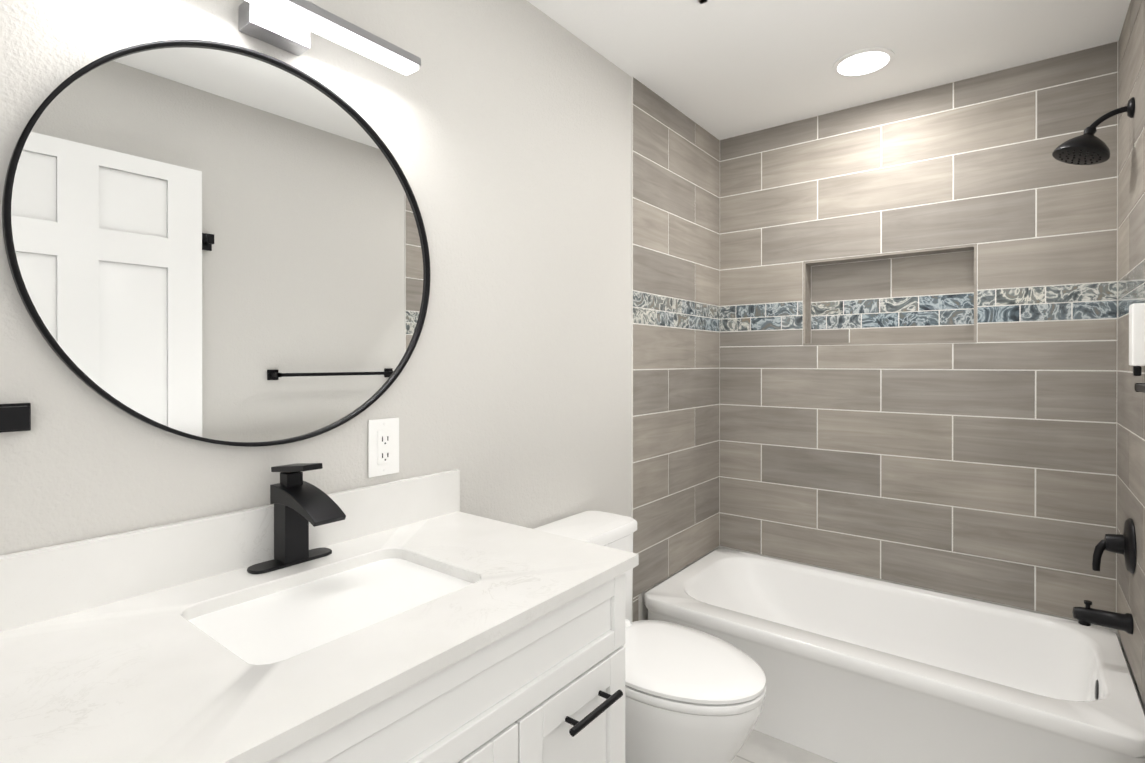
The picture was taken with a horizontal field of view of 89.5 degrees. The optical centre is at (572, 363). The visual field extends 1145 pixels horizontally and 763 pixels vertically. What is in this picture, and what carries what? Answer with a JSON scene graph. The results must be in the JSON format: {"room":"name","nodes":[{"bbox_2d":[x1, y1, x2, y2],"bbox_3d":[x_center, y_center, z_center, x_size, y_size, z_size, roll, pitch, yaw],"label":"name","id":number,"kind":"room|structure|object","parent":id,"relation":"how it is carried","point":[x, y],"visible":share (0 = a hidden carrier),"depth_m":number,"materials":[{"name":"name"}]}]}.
{"room":"bathroom","nodes":[
{"label":"bathroom","id":0,"kind":"room"},
{"bbox_2d":[0,0,717,620],"bbox_3d":[-0.360,0.084,1.630,0.120,2.440,3.898,0,0,38],"label":"wall","id":1,"kind":"structure","parent":0,"point":[502,128],"depth_m":1.58,"materials":[{"name":"grey paint"}]},
{"bbox_2d":[0,403,30,432],"bbox_3d":[-0.882,0.083,0.838,0.024,0.043,0.145,0,0,38],"label":"towel holder","id":2,"kind":"object","parent":1,"relation":"attached to","point":[14,417],"visible":1,"depth_m":0.87,"materials":[{"name":"black metal"}]},
{"bbox_2d":[2,40,429,446],"bbox_3d":[-0.616,-0.228,1.181,0.022,0.788,0.788,0,0,38],"label":"mirror","id":3,"kind":"object","parent":1,"relation":"attached to","point":[216,242],"visible":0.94,"depth_m":1.10,"materials":[{"name":"clear glass"}]},
{"bbox_2d":[239,0,420,75],"bbox_3d":[-0.583,-0.689,1.157,0.102,0.064,0.604,0,0,38],"label":"sconce","id":4,"kind":"object","parent":1,"relation":"attached to","point":[288,25],"visible":1,"depth_m":1.18,"materials":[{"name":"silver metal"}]},
{"bbox_2d":[368,417,398,477],"bbox_3d":[-0.456,0.202,1.399,0.008,0.136,0.084,0,0,38],"label":"electrical outlet","id":5,"kind":"object","parent":1,"relation":"attached to","point":[383,446],"visible":1,"depth_m":1.39,"materials":[{"name":"white plastic"}]},
{"bbox_2d":[631,76,719,621],"bbox_3d":[0.494,0.081,2.625,0.008,2.440,0.840,0,0,38],"label":"wall tiles","id":6,"kind":"structure","parent":1,"relation":"attached to","point":[675,265],"depth_m":2.55,"materials":[{"name":"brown tile"}]},
{"bbox_2d":[731,729,836,762],"bbox_3d":[0.280,1.335,1.137,1.740,0.060,3.898,0,0,38],"label":"floor","id":7,"kind":"structure","parent":0,"point":[758,747],"depth_m":1.93,"materials":[{"name":"tile"}]},
{"bbox_2d":[0,463,638,762],"bbox_3d":[-0.455,0.750,0.916,0.604,1.111,1.214,0,0,38],"label":"bathroom vanity","id":8,"kind":"object","parent":7,"relation":"on","point":[417,619],"visible":1,"depth_m":0.93,"materials":[{"name":"white stone"}]},
{"bbox_2d":[247,463,345,573],"bbox_3d":[-0.521,0.297,1.131,0.182,0.206,0.164,0,0,38],"label":"faucet","id":9,"kind":"object","parent":8,"relation":"on","point":[288,536],"depth_m":1.15,"materials":[{"name":"black metal"}]},
{"bbox_2d":[534,511,765,762],"bbox_3d":[0.209,0.909,1.676,0.695,0.790,0.418,0,0,38],"label":"toilet","id":10,"kind":"object","parent":7,"relation":"on","point":[692,695],"visible":0.62,"depth_m":1.49,"materials":[{"name":"white ceramic"}]},
{"bbox_2d":[644,549,1144,762],"bbox_3d":[1.095,1.119,2.185,1.480,0.366,0.782,0,0,38],"label":"bathtub","id":11,"kind":"object","parent":7,"relation":"on","point":[857,669],"visible":0.96,"depth_m":1.99,"materials":[{"name":"white ceramic"}]},
{"bbox_2d":[527,0,1130,139],"bbox_3d":[0.280,-1.165,1.130,1.740,0.060,3.898,0,0,38],"label":"ceiling","id":12,"kind":"structure","parent":0,"point":[721,69],"depth_m":2.05,"materials":[{"name":"white paint"}]},
{"bbox_2d":[698,0,709,3],"bbox_3d":[0.427,-1.130,1.612,0.280,0.012,0.280,0,0,38],"label":"ceiling vent","id":13,"kind":"object","parent":12,"relation":"in","point":[701,1],"visible":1,"depth_m":1.79,"materials":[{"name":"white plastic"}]},
{"bbox_2d":[832,47,894,76],"bbox_3d":[1.097,-1.134,2.181,0.210,0.007,0.210,0,0,38],"label":"recessed light","id":14,"kind":"object","parent":12,"relation":"in","point":[863,62],"visible":1,"depth_m":2.17,"materials":[{"name":"white plastic"}]},
{"bbox_2d":[718,370,1119,640],"bbox_3d":[1.408,0.081,2.585,1.500,2.440,0.220,0,0,38],"label":"wall","id":15,"kind":"structure","parent":0,"point":[1111,629],"depth_m":2.39,"materials":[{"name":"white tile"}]},
{"bbox_2d":[719,41,1117,619],"bbox_3d":[1.338,-0.103,2.495,1.484,2.072,0.008,0,0,38],"label":"wall tile","id":16,"kind":"structure","parent":15,"relation":"attached to","point":[984,468],"depth_m":2.35,"materials":[{"name":"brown tile"}]},
{"bbox_2d":[803,244,976,345],"bbox_3d":[1.367,-0.279,2.528,0.665,0.392,0.098,0,0,38],"label":"wall niche","id":17,"kind":"object","parent":16,"relation":"in","point":[924,296],"visible":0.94,"depth_m":2.54,"materials":[{"name":"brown tile"}]},
{"bbox_2d":[1120,638,1144,710],"bbox_3d":[0.919,0.087,0.636,0.120,2.440,3.898,0,0,38],"label":"wall","id":18,"kind":"structure","parent":0,"point":[1138,691],"depth_m":1.79,"materials":[{"name":"grey paint"}]},
{"bbox_2d":[1117,0,1144,704],"bbox_3d":[1.672,0.084,1.709,0.008,2.440,0.840,0,0,38],"label":"wall tiles","id":19,"kind":"structure","parent":18,"relation":"attached to","point":[1131,290],"depth_m":1.77,"materials":[{"name":"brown tile"}]},
{"bbox_2d":[1052,97,1134,164],"bbox_3d":[1.620,-0.718,1.802,0.189,0.176,0.142,0,0,38],"label":"shower head","id":20,"kind":"object","parent":19,"relation":"attached to","point":[1087,147],"visible":1,"depth_m":1.79},
{"bbox_2d":[1072,600,1132,634],"bbox_3d":[1.646,0.784,1.798,0.137,0.074,0.060,0,0,38],"label":"tub spout","id":21,"kind":"object","parent":19,"relation":"attached to","point":[1086,615],"visible":1,"depth_m":1.78,"materials":[{"name":"black metal"}]},
{"bbox_2d":[1092,518,1135,573],"bbox_3d":[1.664,0.557,1.783,0.091,0.170,0.164,0,0,38],"label":"tub valve","id":22,"kind":"object","parent":19,"relation":"attached to","point":[1124,544],"visible":1,"depth_m":1.75,"materials":[{"name":"black metal"}]},
{"bbox_2d":[1129,303,1144,375],"bbox_3d":[1.554,-0.065,1.588,0.029,0.198,0.060,0,0,38],"label":"soap dispenser","id":23,"kind":"object","parent":19,"relation":"attached to","point":[1136,336],"visible":1,"depth_m":1.57,"materials":[{"name":"white plastic"}]},
{"bbox_2d":[1135,383,1144,392],"bbox_3d":[1.137,0.056,1.071,0.066,0.048,0.656,0,0,38],"label":"towel rail","id":24,"kind":"object","parent":18,"relation":"attached to","point":[1139,387],"visible":1,"depth_m":1.30,"materials":[{"name":"black"}]}
]}

